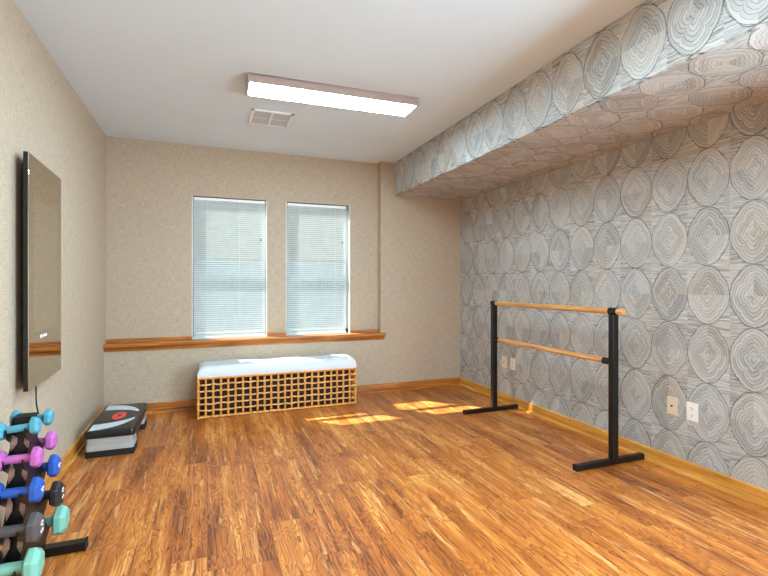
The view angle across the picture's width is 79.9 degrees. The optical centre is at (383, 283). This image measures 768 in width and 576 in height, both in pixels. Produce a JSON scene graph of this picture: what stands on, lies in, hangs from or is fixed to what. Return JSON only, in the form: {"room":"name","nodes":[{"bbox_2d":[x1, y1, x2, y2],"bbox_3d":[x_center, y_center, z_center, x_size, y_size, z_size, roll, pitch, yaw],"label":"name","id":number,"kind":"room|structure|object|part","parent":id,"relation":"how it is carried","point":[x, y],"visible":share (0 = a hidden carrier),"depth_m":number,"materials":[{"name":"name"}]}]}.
{"room":"exercise studio","nodes":[
{"label":"exercise studio","id":0,"kind":"room"},
{"bbox_2d":[0,0,105,526],"bbox_3d":[-1.507,-0.084,1.198,0.120,2.688,7.320,0,0,-21],"label":"wall","id":1,"kind":"structure","parent":0,"point":[42,115],"depth_m":3.00,"materials":[{"name":"paint"}]},
{"bbox_2d":[23,151,60,413],"bbox_3d":[-1.962,0.243,2.628,0.048,1.834,0.668,0,0,-23],"label":"mirror","id":2,"kind":"object","parent":1,"relation":"attached to","point":[41,186],"visible":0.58,"depth_m":2.50,"materials":[{"name":"black mirror"}]},
{"bbox_3d":[-1.925,0.814,2.528,0.024,0.692,0.109,0,0,-8],"label":"power cord","id":3,"kind":"part","parent":2,"relation":"part of","materials":[{"name":"black rubber"}]},
{"bbox_2d":[0,407,104,551],"bbox_3d":[-1.380,1.212,1.078,0.030,0.095,7.004,0,0,-21],"label":"baseboard","id":4,"kind":"structure","parent":1,"relation":"attached to","point":[71,454],"depth_m":3.20,"materials":[{"name":"brown wood"}]},
{"bbox_2d":[104,136,459,406],"bbox_3d":[-0.890,-0.084,5.141,3.866,2.688,0.226,0,0,-21],"label":"wall","id":5,"kind":"structure","parent":0,"point":[405,251],"depth_m":5.00,"materials":[{"name":"paint"}]},
{"bbox_2d":[192,195,266,338],"bbox_3d":[-1.642,-0.154,4.893,0.752,1.516,0.112,0,0,-21],"label":"window","id":6,"kind":"structure","parent":5,"relation":"in","point":[193,210],"depth_m":4.90,"materials":[{"name":"plastic"}]},
{"bbox_2d":[193,196,265,338],"bbox_3d":[-1.628,-0.167,4.856,0.746,1.467,0.043,0,0,-21],"label":"window blind","id":7,"kind":"object","parent":6,"relation":"attached to","point":[254,300],"visible":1,"depth_m":4.86,"materials":[{"name":"white plastic"}]},
{"bbox_3d":[-1.630,0.560,4.861,0.726,0.014,0.024,0,0,-21],"label":"rail","id":8,"kind":"part","parent":7,"relation":"part of","materials":[{"name":"white plastic"}]},
{"bbox_3d":[-1.653,-0.062,4.922,0.672,0.065,0.040,0,0,-21],"label":"meeting rail","id":9,"kind":"part","parent":6,"relation":"part of","materials":[{"name":"plastic"}]},
{"bbox_2d":[103,329,385,351],"bbox_3d":[-1.333,0.592,4.882,2.854,0.112,0.131,0,0,-21],"label":"window ledge","id":10,"kind":"object","parent":5,"relation":"attached to","point":[183,342],"visible":1,"depth_m":4.72,"materials":[{"name":"brown wood"}]},
{"bbox_3d":[-1.324,0.627,4.841,2.842,0.042,0.022,0,0,-21],"label":"apron moulding","id":11,"kind":"part","parent":10,"relation":"part of","materials":[{"name":"brown wood"}]},
{"bbox_2d":[146,377,459,413],"bbox_3d":[-0.844,1.212,5.021,3.866,0.095,0.030,0,0,-21],"label":"baseboard","id":12,"kind":"structure","parent":5,"relation":"attached to","point":[158,407],"depth_m":5.32,"materials":[{"name":"brown wood"}]},
{"bbox_2d":[286,201,349,335],"bbox_3d":[-0.758,-0.154,5.234,0.735,1.516,0.112,0,0,-21],"label":"window","id":13,"kind":"structure","parent":5,"relation":"in","point":[347,216],"depth_m":5.31,"materials":[{"name":"plastic"}]},
{"bbox_3d":[-0.769,-0.062,5.263,0.655,0.065,0.040,0,0,-21],"label":"meeting rail","id":14,"kind":"part","parent":13,"relation":"part of","materials":[{"name":"plastic"}]},
{"bbox_2d":[287,202,346,334],"bbox_3d":[-0.756,-0.167,5.192,0.703,1.467,0.043,0,0,-21],"label":"window blind","id":15,"kind":"object","parent":13,"relation":"attached to","point":[312,260],"visible":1,"depth_m":5.18,"materials":[{"name":"white plastic"}]},
{"bbox_3d":[-0.937,-0.161,5.128,0.002,1.431,0.029,0,0,-21],"label":"ladder cord","id":16,"kind":"part","parent":15,"relation":"part of","materials":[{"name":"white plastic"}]},
{"bbox_3d":[-0.758,0.560,5.197,0.683,0.014,0.024,0,0,-21],"label":"rail","id":17,"kind":"part","parent":15,"relation":"part of","materials":[{"name":"white plastic"}]},
{"bbox_2d":[13,0,645,163],"bbox_3d":[0.374,-1.478,1.859,4.106,0.100,7.440,0,0,-21],"label":"ceiling","id":18,"kind":"structure","parent":0,"point":[171,71],"depth_m":2.87,"materials":[{"name":"paint"}]},
{"bbox_2d":[248,108,293,127],"bbox_3d":[-0.976,-1.422,3.945,0.344,0.012,0.344,0,0,-21],"label":"ceiling vent","id":19,"kind":"object","parent":18,"relation":"in","point":[257,116],"visible":1,"depth_m":3.93,"materials":[{"name":"white plastic"}]},
{"bbox_2d":[246,72,418,116],"bbox_3d":[-0.368,-1.394,3.414,1.260,0.068,0.248,0,0,-20],"label":"ceiling light","id":20,"kind":"object","parent":18,"relation":"attached to","point":[259,85],"visible":1,"depth_m":3.34,"materials":[{"name":"paint"}]},
{"bbox_2d":[41,385,767,575],"bbox_3d":[0.374,1.310,1.859,4.106,0.100,7.440,0,0,-21],"label":"floor","id":21,"kind":"structure","parent":0,"point":[405,482],"depth_m":2.60,"materials":[{"name":"laminate"}]},
{"bbox_2d":[0,412,87,575],"bbox_3d":[-1.510,0.907,1.943,0.349,0.706,0.436,0,0,-21],"label":"dumbbell rack","id":22,"kind":"object","parent":21,"relation":"on","point":[18,510],"visible":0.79,"depth_m":1.88,"materials":[{"name":"black metal"}]},
{"bbox_3d":[-1.549,0.885,1.927,0.004,0.660,0.433,0,0,-21],"label":"plate","id":23,"kind":"part","parent":22,"relation":"part of","materials":[{"name":"black metal"}]},
{"bbox_3d":[-1.491,0.885,1.867,0.060,0.660,0.100,0,0,-21],"label":"panel","id":24,"kind":"part","parent":22,"relation":"part of","materials":[{"name":"black metal"}]},
{"bbox_2d":[0,417,41,440],"bbox_3d":[-1.486,0.587,1.860,0.156,0.085,0.064,0,0,-21],"label":"dumbbell","id":25,"kind":"object","parent":22,"relation":"attached to","point":[34,426],"visible":0.94,"depth_m":1.85,"materials":[{"name":"teal rubber"}]},
{"bbox_3d":[-1.486,0.587,1.860,0.116,0.030,0.030,-6,2,-21],"label":"handle","id":26,"kind":"part","parent":25,"relation":"part of","materials":[{"name":"teal rubber"}]},
{"bbox_2d":[0,446,43,471],"bbox_3d":[-1.469,0.703,1.840,0.162,0.085,0.074,0,0,-21],"label":"dumbbell","id":27,"kind":"object","parent":22,"relation":"attached to","point":[35,458],"visible":0.99,"depth_m":1.83,"materials":[{"name":"rubber"}]},
{"bbox_3d":[-1.469,0.703,1.840,0.122,0.035,0.035,0,0,-21],"label":"handle","id":28,"kind":"part","parent":27,"relation":"part of","materials":[{"name":"rubber"}]},
{"bbox_2d":[0,547,44,575],"bbox_3d":[-1.450,1.101,1.767,0.214,0.134,0.118,0,0,-21],"label":"dumbbell","id":29,"kind":"object","parent":22,"relation":"attached to","point":[33,563],"visible":0.99,"depth_m":1.76,"materials":[{"name":"teal rubber"}]},
{"bbox_3d":[-1.450,1.101,1.767,0.158,0.047,0.047,0,0,-21],"label":"handle","id":30,"kind":"part","parent":29,"relation":"part of","materials":[{"name":"teal rubber"}]},
{"bbox_2d":[0,477,44,502],"bbox_3d":[-1.459,0.827,1.817,0.177,0.103,0.090,0,0,-21],"label":"dumbbell","id":31,"kind":"object","parent":22,"relation":"attached to","point":[35,491],"visible":1,"depth_m":1.81,"materials":[{"name":"blue rubber"}]},
{"bbox_3d":[-1.459,0.827,1.817,0.132,0.039,0.039,0,0,-21],"label":"handle","id":32,"kind":"part","parent":31,"relation":"part of","materials":[{"name":"blue rubber"}]},
{"bbox_2d":[0,512,44,542],"bbox_3d":[-1.452,0.966,1.792,0.193,0.119,0.104,0,0,-21],"label":"dumbbell","id":33,"kind":"object","parent":22,"relation":"attached to","point":[33,529],"visible":1,"depth_m":1.78,"materials":[{"name":"grey rubber"}]},
{"bbox_3d":[-1.453,0.966,1.792,0.142,0.043,0.043,0,0,-21],"label":"handle","id":34,"kind":"part","parent":33,"relation":"part of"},
{"bbox_3d":[-1.489,0.885,1.950,0.004,0.660,0.433,0,0,-21],"label":"plate","id":35,"kind":"part","parent":22,"relation":"part of","materials":[{"name":"black metal"}]},
{"bbox_2d":[9,409,54,424],"bbox_3d":[-1.542,0.587,2.010,0.154,0.080,0.064,0,0,-21],"label":"dumbbell","id":36,"kind":"object","parent":22,"relation":"attached to","point":[47,418],"visible":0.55,"depth_m":2.01,"materials":[{"name":"teal rubber"}]},
{"bbox_2d":[10,431,57,449],"bbox_3d":[-1.553,0.703,2.035,0.162,0.085,0.074,0,0,-21],"label":"dumbbell","id":37,"kind":"object","parent":22,"relation":"attached to","point":[50,440],"visible":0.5,"depth_m":2.03,"materials":[{"name":"purple rubber"}]},
{"bbox_3d":[-1.553,0.703,2.035,0.122,0.035,0.035,0,0,-21],"label":"handle","id":38,"kind":"part","parent":37,"relation":"part of","materials":[{"name":"purple rubber"}]},
{"bbox_2d":[41,454,60,476],"bbox_3d":[-1.563,0.827,2.061,0.177,0.103,0.090,0,0,-21],"label":"dumbbell","id":39,"kind":"object","parent":22,"relation":"attached to","point":[52,467],"visible":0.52,"depth_m":2.06,"materials":[{"name":"blue rubber"}]},
{"bbox_3d":[-1.564,0.827,2.061,0.132,0.039,0.039,0,0,-21],"label":"handle","id":40,"kind":"part","parent":39,"relation":"part of","materials":[{"name":"blue rubber"}]},
{"bbox_2d":[44,480,64,506],"bbox_3d":[-1.574,0.966,2.086,0.193,0.119,0.104,0,0,-21],"label":"dumbbell","id":41,"kind":"object","parent":22,"relation":"attached to","point":[55,495],"visible":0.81,"depth_m":2.08,"materials":[{"name":"black rubber"}]},
{"bbox_3d":[-1.574,0.966,2.085,0.142,0.043,0.043,0,0,-21],"label":"handle","id":42,"kind":"part","parent":41,"relation":"part of","materials":[{"name":"black rubber"}]},
{"bbox_2d":[45,505,69,534],"bbox_3d":[-1.584,1.101,2.111,0.214,0.134,0.118,0,0,-21],"label":"dumbbell","id":43,"kind":"object","parent":22,"relation":"attached to","point":[59,522],"visible":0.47,"depth_m":2.11,"materials":[{"name":"teal rubber"}]},
{"bbox_3d":[-1.584,1.101,2.111,0.158,0.047,0.047,0,0,-21],"label":"handle","id":44,"kind":"part","parent":43,"relation":"part of","materials":[{"name":"teal rubber"}]},
{"bbox_2d":[84,403,147,458],"bbox_3d":[-2.147,1.163,3.716,0.332,0.195,0.804,0,0,-21],"label":"step platform","id":45,"kind":"object","parent":21,"relation":"on","point":[113,432],"visible":1,"depth_m":3.40,"materials":[{"name":"black plastic"}]},
{"bbox_2d":[196,353,356,419],"bbox_3d":[-1.078,1.013,4.705,1.563,0.490,0.399,0,0,-21],"label":"bench","id":46,"kind":"object","parent":21,"relation":"on","point":[231,385],"visible":1,"depth_m":4.54,"materials":[{"name":"wood"}]},
{"bbox_2d":[197,353,356,377],"bbox_3d":[-1.078,0.822,4.705,1.550,0.108,0.382,0,0,-21],"label":"cushion","id":47,"kind":"object","parent":46,"relation":"on","point":[231,368],"depth_m":4.56,"materials":[{"name":"white fabric"}]},
{"bbox_2d":[463,301,643,471],"bbox_3d":[1.323,0.713,3.841,0.616,1.094,1.557,0,0,-21],"label":"ballet barre","id":48,"kind":"object","parent":21,"relation":"on","point":[613,458],"visible":1,"depth_m":3.26,"materials":[{"name":"black metal"}]},
{"bbox_3d":[1.091,0.718,4.543,0.050,1.006,0.045,0,0,-21],"label":"post","id":49,"kind":"part","parent":48,"relation":"part of","materials":[{"name":"black metal"}]},
{"bbox_3d":[1.349,0.548,3.875,0.039,0.039,1.380,0,0,-21],"label":"rail","id":50,"kind":"part","parent":48,"relation":"part of","materials":[{"name":"brown wood"}]},
{"bbox_3d":[1.357,0.192,3.854,0.042,0.042,1.557,0,0,-21],"label":"rail","id":51,"kind":"part","parent":48,"relation":"part of","materials":[{"name":"brown wood"}]},
{"bbox_2d":[601,357,607,363],"bbox_3d":[1.587,0.548,3.257,0.048,0.048,0.062,0,0,-21],"label":"bracket","id":52,"kind":"object","parent":48,"relation":"attached to","point":[604,360],"depth_m":3.26,"materials":[{"name":"black metal"}]},
{"bbox_3d":[1.606,0.718,3.207,0.050,1.006,0.045,0,0,-21],"label":"post","id":53,"kind":"part","parent":48,"relation":"part of","materials":[{"name":"black metal"}]},
{"bbox_2d":[394,0,767,200],"bbox_3d":[1.798,-1.231,2.303,0.891,0.394,7.004,0,0,-21],"label":"soffit","id":54,"kind":"structure","parent":0,"point":[661,67],"depth_m":2.73,"materials":[{"name":"paper"}]},
{"bbox_2d":[460,101,767,489],"bbox_3d":[2.212,-0.084,2.632,0.120,2.688,7.320,0,0,-21],"label":"wall","id":55,"kind":"structure","parent":0,"point":[669,230],"depth_m":3.31,"materials":[{"name":"paper"}]},
{"bbox_2d":[502,356,506,367],"bbox_3d":[1.277,0.832,4.871,0.014,0.120,0.076,0,0,-21],"label":"cable jack plate","id":56,"kind":"object","parent":55,"relation":"attached to","point":[504,359],"visible":1,"depth_m":4.87,"materials":[{"name":"beige plastic"}]},
{"bbox_2d":[511,358,514,369],"bbox_3d":[1.332,0.830,4.736,0.010,0.120,0.076,0,0,-21],"label":"wall outlet","id":57,"kind":"object","parent":55,"relation":"attached to","point":[512,359],"visible":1,"depth_m":4.74,"materials":[{"name":"white plastic"}]},
{"bbox_2d":[459,377,767,508],"bbox_3d":[2.199,1.212,2.457,0.030,0.095,7.004,0,0,-21],"label":"baseboard","id":58,"kind":"structure","parent":55,"relation":"attached to","point":[751,493],"depth_m":3.24,"materials":[{"name":"brown wood"}]},
{"bbox_2d":[667,396,677,415],"bbox_3d":[1.956,0.828,3.112,0.014,0.120,0.076,0,0,-21],"label":"cable jack plate","id":59,"kind":"object","parent":55,"relation":"attached to","point":[672,402],"visible":1,"depth_m":3.11,"materials":[{"name":"beige plastic"}]},
{"bbox_2d":[687,402,697,422],"bbox_3d":[2.007,0.834,2.984,0.010,0.120,0.076,0,0,-21],"label":"wall outlet","id":60,"kind":"object","parent":55,"relation":"attached to","point":[692,408],"visible":1,"depth_m":2.98,"materials":[{"name":"white plastic"}]}
]}

